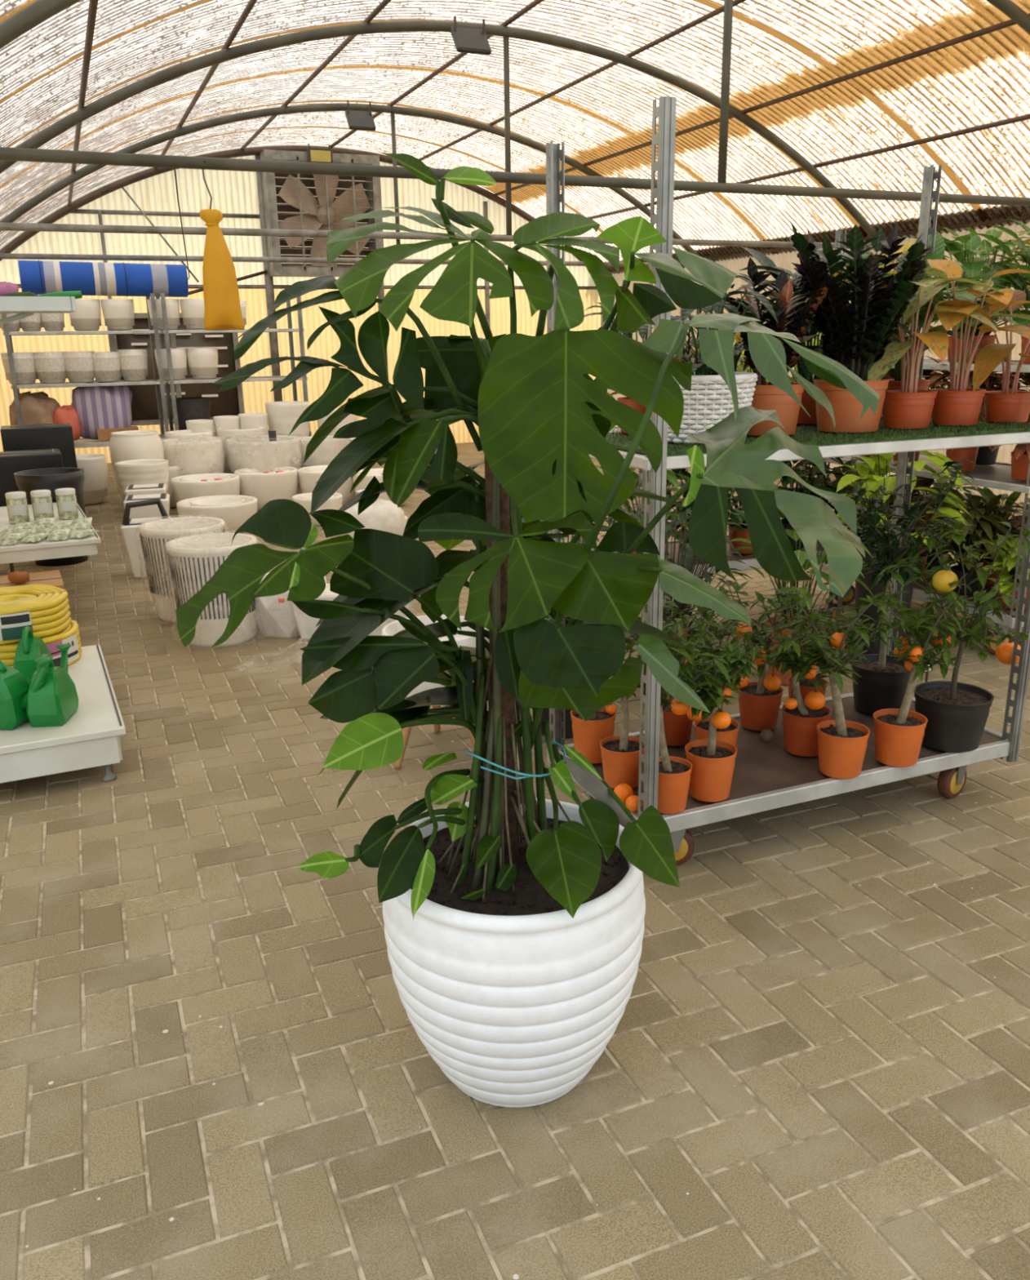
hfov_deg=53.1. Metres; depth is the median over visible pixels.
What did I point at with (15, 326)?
pot
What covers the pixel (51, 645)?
print
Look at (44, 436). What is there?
planter
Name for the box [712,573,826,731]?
tree
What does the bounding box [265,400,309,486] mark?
ribbed pot
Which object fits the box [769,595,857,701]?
tree
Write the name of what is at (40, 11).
trim
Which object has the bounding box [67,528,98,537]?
packet
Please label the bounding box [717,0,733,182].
trim
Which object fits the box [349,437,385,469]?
pot
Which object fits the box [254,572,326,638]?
planter
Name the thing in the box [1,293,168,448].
display rack
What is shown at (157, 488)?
square pot
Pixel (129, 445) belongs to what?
pot
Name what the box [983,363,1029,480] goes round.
plant
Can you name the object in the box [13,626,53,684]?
watering can
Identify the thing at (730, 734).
tree
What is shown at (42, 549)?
display platform
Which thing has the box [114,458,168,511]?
ribbed pot
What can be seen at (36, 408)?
bag
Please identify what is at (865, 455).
plant
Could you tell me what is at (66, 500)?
jar
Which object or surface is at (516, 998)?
pot
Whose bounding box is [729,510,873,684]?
plant
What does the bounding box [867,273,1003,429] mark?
plant
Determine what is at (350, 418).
ribbed pot
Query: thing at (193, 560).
pot
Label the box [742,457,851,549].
plant
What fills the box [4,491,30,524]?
jar
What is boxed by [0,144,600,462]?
wall
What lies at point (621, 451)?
shelf
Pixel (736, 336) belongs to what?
plant
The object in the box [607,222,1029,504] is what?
wall
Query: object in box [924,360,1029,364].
shelf
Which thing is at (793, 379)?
plant
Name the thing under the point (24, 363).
pot
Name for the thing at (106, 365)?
pot
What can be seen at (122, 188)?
trim
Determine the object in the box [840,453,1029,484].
shelf
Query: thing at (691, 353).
plant
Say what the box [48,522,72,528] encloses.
packet
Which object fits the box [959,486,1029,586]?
plant
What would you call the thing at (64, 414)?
bag
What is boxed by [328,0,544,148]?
trim
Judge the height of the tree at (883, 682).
0.857 m
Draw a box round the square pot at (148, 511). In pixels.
[123,493,169,518]
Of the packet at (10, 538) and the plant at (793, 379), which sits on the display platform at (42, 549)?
the packet at (10, 538)
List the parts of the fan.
fan blade, fan blade, fan blade, fan blade, fan blade, fan blade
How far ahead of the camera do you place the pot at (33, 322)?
9.63 m
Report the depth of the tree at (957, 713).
3.13 m
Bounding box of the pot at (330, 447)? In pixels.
[298,435,345,467]
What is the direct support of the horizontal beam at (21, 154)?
attached to the wall at (784, 260)
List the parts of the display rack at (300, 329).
post, post, post, post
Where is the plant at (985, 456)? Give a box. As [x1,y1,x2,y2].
[943,356,1029,465]
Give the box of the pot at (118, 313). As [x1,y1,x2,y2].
[100,298,134,330]
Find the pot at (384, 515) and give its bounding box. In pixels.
[339,488,405,538]
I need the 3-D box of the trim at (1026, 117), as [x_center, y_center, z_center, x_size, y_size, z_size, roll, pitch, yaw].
[3.078,-4.040,8.474,0.038,0.038,13.370,-8,18,-22]
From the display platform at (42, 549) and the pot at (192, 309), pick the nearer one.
the display platform at (42, 549)
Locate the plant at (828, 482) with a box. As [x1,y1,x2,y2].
[791,457,875,542]
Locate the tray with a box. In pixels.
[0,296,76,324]
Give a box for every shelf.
[16,380,158,385]
[177,376,286,380]
[609,427,620,432]
[617,431,1021,456]
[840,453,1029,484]
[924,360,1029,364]
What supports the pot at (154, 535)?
on the floor at (386, 1248)
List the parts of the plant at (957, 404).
pot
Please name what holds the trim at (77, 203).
attached to the wall at (232, 192)
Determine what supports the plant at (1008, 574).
on the shelving unit at (998, 475)
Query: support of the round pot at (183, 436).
on the floor at (386, 1248)
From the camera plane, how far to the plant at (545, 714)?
3.86 m
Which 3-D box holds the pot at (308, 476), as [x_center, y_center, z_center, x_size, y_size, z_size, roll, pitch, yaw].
[-1.705,-1.415,9.444,0.552,0.330,0.552,-8,18,-22]
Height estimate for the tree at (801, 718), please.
0.503 m
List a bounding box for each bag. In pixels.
[8,391,60,425]
[52,404,80,440]
[71,380,132,439]
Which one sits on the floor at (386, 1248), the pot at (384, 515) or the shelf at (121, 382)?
the pot at (384, 515)
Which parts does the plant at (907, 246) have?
pot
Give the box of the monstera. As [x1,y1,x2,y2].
[175,151,879,1107]
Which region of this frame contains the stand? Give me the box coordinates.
[382,614,488,769]
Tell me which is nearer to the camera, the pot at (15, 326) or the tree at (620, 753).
the tree at (620, 753)
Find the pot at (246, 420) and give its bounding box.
[237,413,267,435]
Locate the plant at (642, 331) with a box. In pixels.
[584,302,692,434]
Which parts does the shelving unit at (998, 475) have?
post, post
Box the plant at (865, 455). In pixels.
[860,372,892,457]
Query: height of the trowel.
0.058 m
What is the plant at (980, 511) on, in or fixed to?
on the shelving unit at (998, 475)
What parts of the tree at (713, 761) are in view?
pot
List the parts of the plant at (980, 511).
pot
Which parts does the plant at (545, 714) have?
pot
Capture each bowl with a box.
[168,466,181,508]
[170,473,239,504]
[176,494,257,533]
[189,497,244,506]
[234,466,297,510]
[242,466,289,473]
[292,492,342,526]
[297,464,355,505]
[305,466,327,471]
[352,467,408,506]
[360,468,383,475]
[382,614,488,706]
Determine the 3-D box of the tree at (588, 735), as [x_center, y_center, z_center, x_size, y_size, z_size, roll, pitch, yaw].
[0.211,0.083,3.095,0.317,0.585,0.336,12,21,37]
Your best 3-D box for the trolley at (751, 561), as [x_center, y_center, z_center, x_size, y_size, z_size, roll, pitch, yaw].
[1.073,-0.631,5.109,1.390,1.200,0.607,-8,18,-22]
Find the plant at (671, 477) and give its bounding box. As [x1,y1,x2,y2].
[595,466,692,553]
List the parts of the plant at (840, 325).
stem, stem, stem, stem, stem, stem, stem, stem, stem, pot, stem, stem, stem, stem, stem, stem, stem, stem, stem, stem, stem, stem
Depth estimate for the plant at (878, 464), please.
4.66 m
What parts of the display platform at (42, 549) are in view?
leg, panel, panel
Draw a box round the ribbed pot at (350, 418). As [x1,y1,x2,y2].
[317,408,357,446]
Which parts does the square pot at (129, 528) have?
handle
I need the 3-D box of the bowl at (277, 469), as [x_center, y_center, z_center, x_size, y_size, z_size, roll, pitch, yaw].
[-2.239,-1.420,9.307,0.414,0.233,0.414,-8,18,-22]
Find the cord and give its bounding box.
[173,168,189,282]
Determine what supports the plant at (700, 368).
on the wicker basket
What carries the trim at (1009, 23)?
attached to the wall at (232, 192)
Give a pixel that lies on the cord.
(175, 179)
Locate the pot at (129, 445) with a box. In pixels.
[109,430,164,501]
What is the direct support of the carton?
on the display rack at (153, 331)
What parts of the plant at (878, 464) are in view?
pot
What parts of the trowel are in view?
blade, handle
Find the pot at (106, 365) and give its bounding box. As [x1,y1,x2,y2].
[91,351,121,382]
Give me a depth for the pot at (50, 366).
9.75 m
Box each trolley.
[546,96,1029,865]
[581,426,884,626]
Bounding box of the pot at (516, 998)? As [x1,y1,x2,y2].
[382,798,645,1107]
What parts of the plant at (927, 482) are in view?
pot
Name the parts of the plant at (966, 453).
pot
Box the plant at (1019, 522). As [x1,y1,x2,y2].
[1003,497,1029,554]
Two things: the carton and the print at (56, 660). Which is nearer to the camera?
the print at (56, 660)
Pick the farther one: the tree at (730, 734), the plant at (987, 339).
the plant at (987, 339)
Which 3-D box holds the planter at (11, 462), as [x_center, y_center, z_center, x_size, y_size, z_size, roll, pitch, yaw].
[-3.780,-1.103,7.903,0.631,0.668,0.418,-8,18,-22]
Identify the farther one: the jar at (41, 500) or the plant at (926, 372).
the jar at (41, 500)
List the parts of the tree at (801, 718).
pot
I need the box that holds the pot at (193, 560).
[165,533,257,647]
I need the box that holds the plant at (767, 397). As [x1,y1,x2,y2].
[723,257,831,436]
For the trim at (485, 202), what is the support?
attached to the wall at (232, 192)
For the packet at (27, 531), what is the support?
on the display platform at (42, 549)
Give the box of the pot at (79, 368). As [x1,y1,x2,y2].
[63,351,94,382]
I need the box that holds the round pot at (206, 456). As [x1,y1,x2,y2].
[161,436,224,475]
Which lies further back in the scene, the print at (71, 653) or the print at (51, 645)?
the print at (71, 653)
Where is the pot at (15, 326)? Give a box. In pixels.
[0,313,20,331]
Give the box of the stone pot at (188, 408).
[169,396,210,430]
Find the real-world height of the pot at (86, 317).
0.285 m
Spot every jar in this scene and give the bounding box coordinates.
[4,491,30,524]
[30,489,54,520]
[54,488,78,519]
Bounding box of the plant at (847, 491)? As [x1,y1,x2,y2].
[831,470,896,538]
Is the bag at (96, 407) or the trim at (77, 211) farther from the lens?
the trim at (77, 211)
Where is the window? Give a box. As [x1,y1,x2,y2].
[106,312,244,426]
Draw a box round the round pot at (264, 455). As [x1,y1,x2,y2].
[225,435,302,489]
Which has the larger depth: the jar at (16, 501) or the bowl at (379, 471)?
the bowl at (379, 471)
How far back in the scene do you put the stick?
9.67 m
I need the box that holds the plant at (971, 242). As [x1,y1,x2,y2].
[908,234,1029,362]
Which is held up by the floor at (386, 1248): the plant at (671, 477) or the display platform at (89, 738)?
the display platform at (89, 738)
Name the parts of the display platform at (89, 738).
hose coil, hose coil, panel, leg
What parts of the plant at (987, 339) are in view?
pot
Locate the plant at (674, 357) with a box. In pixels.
[607,346,694,395]
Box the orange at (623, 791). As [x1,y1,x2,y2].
[613,783,633,803]
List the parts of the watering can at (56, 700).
handle, spout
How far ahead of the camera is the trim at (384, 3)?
8.81 m
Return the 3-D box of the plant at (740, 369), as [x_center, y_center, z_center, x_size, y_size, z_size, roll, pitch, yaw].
[1.155,-1.223,4.832,0.514,0.436,0.529,-8,18,-22]
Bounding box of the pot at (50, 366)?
[33,351,66,383]
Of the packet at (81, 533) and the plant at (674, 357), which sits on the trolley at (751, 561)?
the plant at (674, 357)
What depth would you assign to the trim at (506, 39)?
8.10 m
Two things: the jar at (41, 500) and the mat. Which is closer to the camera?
the mat
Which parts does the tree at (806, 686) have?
pot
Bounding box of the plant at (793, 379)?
[787,333,822,383]
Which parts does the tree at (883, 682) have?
pot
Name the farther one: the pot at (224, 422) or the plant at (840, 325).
the pot at (224, 422)
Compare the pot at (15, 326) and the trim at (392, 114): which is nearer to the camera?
the pot at (15, 326)
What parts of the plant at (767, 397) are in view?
stem, stem, stem, stem, stem, stem, pot, stem, stem, stem, stem, stem, stem, stem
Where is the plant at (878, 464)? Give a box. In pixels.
[831,450,974,654]
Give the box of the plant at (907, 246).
[864,239,950,360]
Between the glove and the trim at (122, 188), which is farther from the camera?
the trim at (122, 188)
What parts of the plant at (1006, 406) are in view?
pot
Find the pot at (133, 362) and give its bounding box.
[115,349,147,381]
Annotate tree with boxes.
[544,615,641,764]
[600,601,688,788]
[623,608,741,813]
[645,595,733,746]
[668,622,760,802]
[675,602,767,746]
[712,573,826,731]
[737,588,853,756]
[760,592,900,779]
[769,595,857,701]
[820,459,977,715]
[873,586,968,767]
[874,519,1029,751]
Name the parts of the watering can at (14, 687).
handle, spout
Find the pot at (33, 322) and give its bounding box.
[19,313,42,331]
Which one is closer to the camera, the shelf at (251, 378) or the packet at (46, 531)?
the packet at (46, 531)
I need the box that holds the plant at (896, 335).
[831,263,911,373]
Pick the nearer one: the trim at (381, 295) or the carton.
the carton
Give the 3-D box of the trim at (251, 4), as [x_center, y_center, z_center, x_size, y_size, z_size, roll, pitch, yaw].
[-1.649,-3.921,6.386,0.038,0.038,13.370,-8,18,-22]
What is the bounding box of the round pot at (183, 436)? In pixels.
[165,429,213,442]
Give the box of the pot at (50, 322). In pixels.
[40,313,65,331]
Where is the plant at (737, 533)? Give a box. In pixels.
[723,459,806,554]
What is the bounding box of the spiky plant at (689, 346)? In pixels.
[679,253,707,363]
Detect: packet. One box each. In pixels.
[0,525,23,535]
[0,532,24,545]
[13,521,34,525]
[13,528,35,538]
[18,533,48,542]
[22,523,45,533]
[34,517,55,528]
[38,527,57,536]
[46,528,70,540]
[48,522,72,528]
[66,523,90,533]
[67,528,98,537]
[71,517,92,528]
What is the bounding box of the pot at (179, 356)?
[154,348,187,380]
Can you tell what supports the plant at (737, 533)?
on the trolley at (751, 561)
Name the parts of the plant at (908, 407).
pot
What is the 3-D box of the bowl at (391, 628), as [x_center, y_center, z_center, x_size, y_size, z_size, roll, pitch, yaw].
[-0.283,0.081,3.682,0.380,0.255,0.380,-8,18,-22]
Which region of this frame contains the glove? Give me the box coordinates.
[0,281,18,296]
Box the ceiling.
[0,0,1029,274]
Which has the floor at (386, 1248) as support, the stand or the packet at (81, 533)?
the stand
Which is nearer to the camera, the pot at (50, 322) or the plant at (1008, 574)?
the plant at (1008, 574)
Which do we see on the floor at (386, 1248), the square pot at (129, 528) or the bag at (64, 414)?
the square pot at (129, 528)
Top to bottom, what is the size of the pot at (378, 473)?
0.312 m
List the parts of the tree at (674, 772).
pot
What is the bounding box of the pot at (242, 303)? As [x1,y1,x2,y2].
[240,300,246,328]
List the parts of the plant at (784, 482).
pot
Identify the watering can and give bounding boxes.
[0,657,53,730]
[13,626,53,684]
[26,644,78,727]
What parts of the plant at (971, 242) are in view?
pot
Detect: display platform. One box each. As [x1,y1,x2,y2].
[0,502,101,574]
[0,584,125,782]
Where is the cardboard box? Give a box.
[0,569,64,589]
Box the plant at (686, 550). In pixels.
[607,494,754,698]
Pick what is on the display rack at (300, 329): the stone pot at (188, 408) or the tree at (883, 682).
the stone pot at (188, 408)
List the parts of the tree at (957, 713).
pot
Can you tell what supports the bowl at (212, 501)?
on the bowl at (234, 510)
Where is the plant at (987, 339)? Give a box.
[941,226,1029,356]
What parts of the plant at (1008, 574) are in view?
pot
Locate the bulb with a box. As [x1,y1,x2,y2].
[7,570,30,583]
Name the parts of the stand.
leg, leg, leg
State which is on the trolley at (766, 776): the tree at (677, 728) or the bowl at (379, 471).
the tree at (677, 728)
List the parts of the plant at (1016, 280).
pot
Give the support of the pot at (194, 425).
on the floor at (386, 1248)
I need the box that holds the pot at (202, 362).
[186,347,217,379]
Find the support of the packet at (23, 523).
on the display platform at (42, 549)
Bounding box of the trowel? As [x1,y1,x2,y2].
[1,290,82,298]
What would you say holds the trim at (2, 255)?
attached to the wall at (784, 260)
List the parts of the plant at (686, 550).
pot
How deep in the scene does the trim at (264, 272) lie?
12.91 m
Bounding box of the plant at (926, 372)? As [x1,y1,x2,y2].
[882,360,956,462]
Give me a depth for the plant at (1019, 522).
4.78 m
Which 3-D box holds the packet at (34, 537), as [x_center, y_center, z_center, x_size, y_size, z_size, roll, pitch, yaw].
[-2.576,-0.552,5.520,0.105,0.029,0.150,1,17,6]
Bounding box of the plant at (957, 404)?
[903,259,1029,426]
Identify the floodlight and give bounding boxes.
[306,143,333,163]
[345,100,376,130]
[449,15,491,55]
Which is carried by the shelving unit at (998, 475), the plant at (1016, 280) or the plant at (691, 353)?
the plant at (1016, 280)
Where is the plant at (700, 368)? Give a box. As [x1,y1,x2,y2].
[671,284,787,384]
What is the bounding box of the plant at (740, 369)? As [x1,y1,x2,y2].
[733,338,798,382]
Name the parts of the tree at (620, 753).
pot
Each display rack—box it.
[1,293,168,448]
[155,293,311,436]
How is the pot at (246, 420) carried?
on the floor at (386, 1248)
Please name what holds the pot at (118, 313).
on the display rack at (153, 331)
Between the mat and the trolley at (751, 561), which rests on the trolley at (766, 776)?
the mat
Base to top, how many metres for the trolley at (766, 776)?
1.955 m
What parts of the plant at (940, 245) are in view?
pot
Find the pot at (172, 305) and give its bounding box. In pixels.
[146,298,179,329]
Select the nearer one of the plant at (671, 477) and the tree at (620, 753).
the tree at (620, 753)
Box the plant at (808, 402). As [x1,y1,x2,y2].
[735,246,932,424]
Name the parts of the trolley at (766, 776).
post, post, post, post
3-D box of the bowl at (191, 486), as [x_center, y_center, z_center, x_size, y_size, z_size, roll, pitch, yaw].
[-2.697,-1.270,9.021,0.582,0.322,0.582,-8,18,-22]
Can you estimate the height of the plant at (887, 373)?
0.409 m
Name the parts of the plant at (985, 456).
pot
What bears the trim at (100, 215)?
attached to the wall at (232, 192)
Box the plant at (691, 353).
[680,341,745,367]
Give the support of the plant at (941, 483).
on the shelving unit at (998, 475)
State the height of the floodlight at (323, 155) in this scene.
0.232 m
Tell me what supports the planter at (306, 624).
on the floor at (386, 1248)
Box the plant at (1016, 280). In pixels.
[975,218,1029,364]
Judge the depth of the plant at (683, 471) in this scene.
4.80 m
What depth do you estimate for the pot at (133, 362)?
10.04 m
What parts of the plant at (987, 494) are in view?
pot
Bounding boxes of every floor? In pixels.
[0,442,1029,1279]
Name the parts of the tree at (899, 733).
pot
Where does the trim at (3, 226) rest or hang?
attached to the wall at (784, 260)
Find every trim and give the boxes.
[0,0,1029,48]
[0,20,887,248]
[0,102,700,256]
[0,145,582,261]
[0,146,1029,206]
[0,222,871,248]
[0,253,685,267]
[17,284,596,289]
[67,0,97,205]
[71,208,260,218]
[97,209,121,380]
[121,186,199,282]
[154,0,257,168]
[187,270,267,295]
[240,0,391,150]
[254,155,282,401]
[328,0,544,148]
[377,280,388,386]
[390,112,399,244]
[418,0,746,160]
[482,200,490,328]
[493,13,1029,195]
[502,35,511,235]
[587,113,1029,219]
[600,304,607,391]
[608,204,1029,271]
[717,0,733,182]
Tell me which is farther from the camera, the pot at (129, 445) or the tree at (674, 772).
the pot at (129, 445)
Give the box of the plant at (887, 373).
[816,337,894,378]
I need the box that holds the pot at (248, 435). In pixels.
[216,426,264,473]
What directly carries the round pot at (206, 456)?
on the floor at (386, 1248)
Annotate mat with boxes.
[604,414,1029,456]
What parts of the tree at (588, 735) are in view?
pot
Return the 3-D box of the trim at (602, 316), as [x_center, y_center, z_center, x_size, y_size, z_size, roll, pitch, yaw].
[1.310,-4.174,15.140,0.080,2.300,0.080,-8,18,-22]
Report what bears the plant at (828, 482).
on the trolley at (751, 561)
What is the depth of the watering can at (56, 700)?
3.51 m
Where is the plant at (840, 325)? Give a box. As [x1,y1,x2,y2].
[789,221,933,433]
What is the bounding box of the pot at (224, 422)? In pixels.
[213,415,239,437]
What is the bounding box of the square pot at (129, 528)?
[120,498,171,578]
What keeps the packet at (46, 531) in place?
on the display platform at (42, 549)
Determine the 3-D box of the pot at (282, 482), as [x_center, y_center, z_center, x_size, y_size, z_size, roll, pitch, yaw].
[-2.239,-1.376,9.320,0.560,0.340,0.560,-8,18,-22]
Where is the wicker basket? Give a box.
[667,371,757,444]
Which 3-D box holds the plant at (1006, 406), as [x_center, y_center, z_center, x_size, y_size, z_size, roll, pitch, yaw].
[1.501,-0.844,3.065,0.363,0.386,0.378,0,16,2]
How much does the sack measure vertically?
0.527 m
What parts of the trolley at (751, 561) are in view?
post, post, post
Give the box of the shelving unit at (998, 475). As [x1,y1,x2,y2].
[812,230,1029,654]
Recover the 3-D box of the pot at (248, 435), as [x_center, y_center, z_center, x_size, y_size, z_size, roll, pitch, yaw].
[-2.660,-1.754,10.088,0.450,0.643,0.450,-8,18,-22]
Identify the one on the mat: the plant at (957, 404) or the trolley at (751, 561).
the plant at (957, 404)
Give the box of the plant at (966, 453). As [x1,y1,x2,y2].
[918,355,1022,471]
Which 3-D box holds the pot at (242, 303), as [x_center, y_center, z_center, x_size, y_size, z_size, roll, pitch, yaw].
[-2.844,-3.276,10.382,0.280,0.270,0.280,-8,18,-22]
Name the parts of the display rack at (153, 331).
post, post, post, post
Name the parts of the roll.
cord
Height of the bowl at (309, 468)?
0.226 m
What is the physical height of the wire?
0.204 m
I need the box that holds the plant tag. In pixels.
[923,657,933,682]
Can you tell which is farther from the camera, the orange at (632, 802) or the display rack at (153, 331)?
the display rack at (153, 331)
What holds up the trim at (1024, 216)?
attached to the wall at (232, 192)
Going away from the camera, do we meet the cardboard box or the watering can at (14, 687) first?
the watering can at (14, 687)
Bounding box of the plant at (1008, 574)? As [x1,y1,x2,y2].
[982,533,1029,608]
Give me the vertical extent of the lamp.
0.196 m
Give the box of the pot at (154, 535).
[138,516,225,622]
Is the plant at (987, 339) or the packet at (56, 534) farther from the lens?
the packet at (56, 534)
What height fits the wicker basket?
0.171 m
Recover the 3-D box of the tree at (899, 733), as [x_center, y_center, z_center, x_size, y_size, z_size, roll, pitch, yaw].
[1.175,0.102,3.081,0.331,0.527,0.264,-8,18,-22]
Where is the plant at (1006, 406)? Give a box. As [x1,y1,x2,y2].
[968,289,1029,422]
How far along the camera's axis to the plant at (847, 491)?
5.65 m
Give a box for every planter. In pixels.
[0,422,77,467]
[0,448,62,506]
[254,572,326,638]
[289,583,414,639]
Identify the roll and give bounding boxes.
[17,260,188,297]
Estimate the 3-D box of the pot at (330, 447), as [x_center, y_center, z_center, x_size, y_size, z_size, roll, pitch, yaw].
[-1.868,-1.675,9.956,0.484,0.543,0.484,-8,18,-22]
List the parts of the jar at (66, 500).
lid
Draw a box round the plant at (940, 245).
[848,230,1019,417]
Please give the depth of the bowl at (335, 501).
8.31 m
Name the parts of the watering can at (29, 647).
handle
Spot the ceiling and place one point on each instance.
(780, 48)
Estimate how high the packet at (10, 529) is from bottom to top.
0.035 m
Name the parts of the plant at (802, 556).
pot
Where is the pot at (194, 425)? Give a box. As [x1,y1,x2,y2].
[185,419,214,436]
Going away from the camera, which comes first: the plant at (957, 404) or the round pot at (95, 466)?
the plant at (957, 404)
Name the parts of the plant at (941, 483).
pot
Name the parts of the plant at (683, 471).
pot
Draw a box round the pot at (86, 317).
[68,298,101,330]
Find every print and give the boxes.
[0,613,30,625]
[0,624,33,640]
[46,640,62,657]
[52,657,60,666]
[67,649,78,657]
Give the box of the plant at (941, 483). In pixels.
[915,475,982,569]
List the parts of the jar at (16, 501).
lid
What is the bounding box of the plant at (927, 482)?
[871,477,966,576]
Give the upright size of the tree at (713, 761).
0.511 m
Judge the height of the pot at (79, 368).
0.290 m
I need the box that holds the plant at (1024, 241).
[999,230,1029,309]
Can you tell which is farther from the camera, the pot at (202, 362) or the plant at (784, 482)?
the pot at (202, 362)
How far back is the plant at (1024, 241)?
4.66 m
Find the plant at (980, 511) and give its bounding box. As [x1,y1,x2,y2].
[920,485,1026,595]
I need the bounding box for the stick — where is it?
[268,430,276,441]
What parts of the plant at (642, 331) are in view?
pot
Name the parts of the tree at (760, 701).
pot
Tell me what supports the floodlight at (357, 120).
hanging from the ceiling
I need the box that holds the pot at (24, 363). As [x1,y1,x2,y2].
[0,351,36,384]
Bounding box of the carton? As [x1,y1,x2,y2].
[97,426,138,440]
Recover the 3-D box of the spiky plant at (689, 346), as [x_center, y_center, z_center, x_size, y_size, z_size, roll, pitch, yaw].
[0.494,-0.840,2.927,0.110,0.486,0.110,-8,18,-22]
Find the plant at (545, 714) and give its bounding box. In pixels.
[541,506,644,737]
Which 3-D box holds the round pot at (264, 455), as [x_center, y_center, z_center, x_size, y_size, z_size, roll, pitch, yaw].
[-2.364,-1.619,9.750,0.702,0.566,0.702,-8,18,-22]
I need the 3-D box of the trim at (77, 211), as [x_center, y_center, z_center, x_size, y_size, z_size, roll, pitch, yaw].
[-4.217,-5.144,12.435,2.300,0.045,0.040,-8,18,-22]
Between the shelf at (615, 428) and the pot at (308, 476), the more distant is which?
the pot at (308, 476)
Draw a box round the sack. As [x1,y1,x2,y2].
[199,208,244,330]
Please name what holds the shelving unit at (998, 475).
on the floor at (386, 1248)
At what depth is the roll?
9.72 m
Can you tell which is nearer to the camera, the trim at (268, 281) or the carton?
the carton
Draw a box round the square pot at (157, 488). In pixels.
[124,483,166,497]
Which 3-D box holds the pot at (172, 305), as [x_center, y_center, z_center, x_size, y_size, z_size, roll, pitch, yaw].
[-3.449,-3.200,10.133,0.300,0.285,0.300,-8,18,-22]
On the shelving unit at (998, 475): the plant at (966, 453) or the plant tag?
the plant at (966, 453)
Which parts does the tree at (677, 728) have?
pot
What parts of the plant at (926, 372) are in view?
pot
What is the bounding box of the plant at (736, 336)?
[680,306,763,371]
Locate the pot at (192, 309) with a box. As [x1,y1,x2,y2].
[179,298,204,329]
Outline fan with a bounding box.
[259,149,383,277]
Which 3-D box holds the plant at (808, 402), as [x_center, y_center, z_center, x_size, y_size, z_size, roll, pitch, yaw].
[0.920,-0.916,3.079,0.606,0.534,0.574,-2,17,-4]
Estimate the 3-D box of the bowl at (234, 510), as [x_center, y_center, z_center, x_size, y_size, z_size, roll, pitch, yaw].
[-2.357,-0.987,8.188,0.620,0.241,0.620,-8,18,-22]
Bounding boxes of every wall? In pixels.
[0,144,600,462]
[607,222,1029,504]
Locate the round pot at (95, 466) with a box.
[75,453,107,505]
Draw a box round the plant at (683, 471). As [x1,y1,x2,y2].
[636,466,746,559]
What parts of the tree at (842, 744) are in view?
pot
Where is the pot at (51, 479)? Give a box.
[13,467,88,566]
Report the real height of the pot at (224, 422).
0.739 m
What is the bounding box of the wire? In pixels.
[201,160,212,208]
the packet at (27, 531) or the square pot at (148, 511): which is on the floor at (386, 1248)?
the square pot at (148, 511)
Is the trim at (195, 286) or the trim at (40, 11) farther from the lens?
the trim at (195, 286)
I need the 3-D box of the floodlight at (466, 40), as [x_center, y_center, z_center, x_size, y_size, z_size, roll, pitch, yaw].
[-0.328,-4.472,7.631,0.270,0.254,0.165,-8,18,-22]
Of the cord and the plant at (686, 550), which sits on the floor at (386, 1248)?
the plant at (686, 550)
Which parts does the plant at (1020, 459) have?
pot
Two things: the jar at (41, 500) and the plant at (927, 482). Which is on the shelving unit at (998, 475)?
the plant at (927, 482)
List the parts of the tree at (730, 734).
pot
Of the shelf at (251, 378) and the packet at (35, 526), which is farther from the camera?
the shelf at (251, 378)
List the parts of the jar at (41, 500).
lid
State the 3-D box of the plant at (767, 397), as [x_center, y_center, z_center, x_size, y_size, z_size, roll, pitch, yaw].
[0.695,-0.797,2.816,0.292,0.462,0.235,-8,18,-22]
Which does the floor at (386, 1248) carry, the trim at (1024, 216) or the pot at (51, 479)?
the pot at (51, 479)
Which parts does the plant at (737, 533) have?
pot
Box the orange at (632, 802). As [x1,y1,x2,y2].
[625,795,642,811]
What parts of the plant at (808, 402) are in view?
pot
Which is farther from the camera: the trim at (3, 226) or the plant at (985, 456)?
the trim at (3, 226)
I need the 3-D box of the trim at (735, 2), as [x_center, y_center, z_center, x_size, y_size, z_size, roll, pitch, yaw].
[1.305,-4.512,7.542,0.038,0.038,13.370,-8,18,-22]

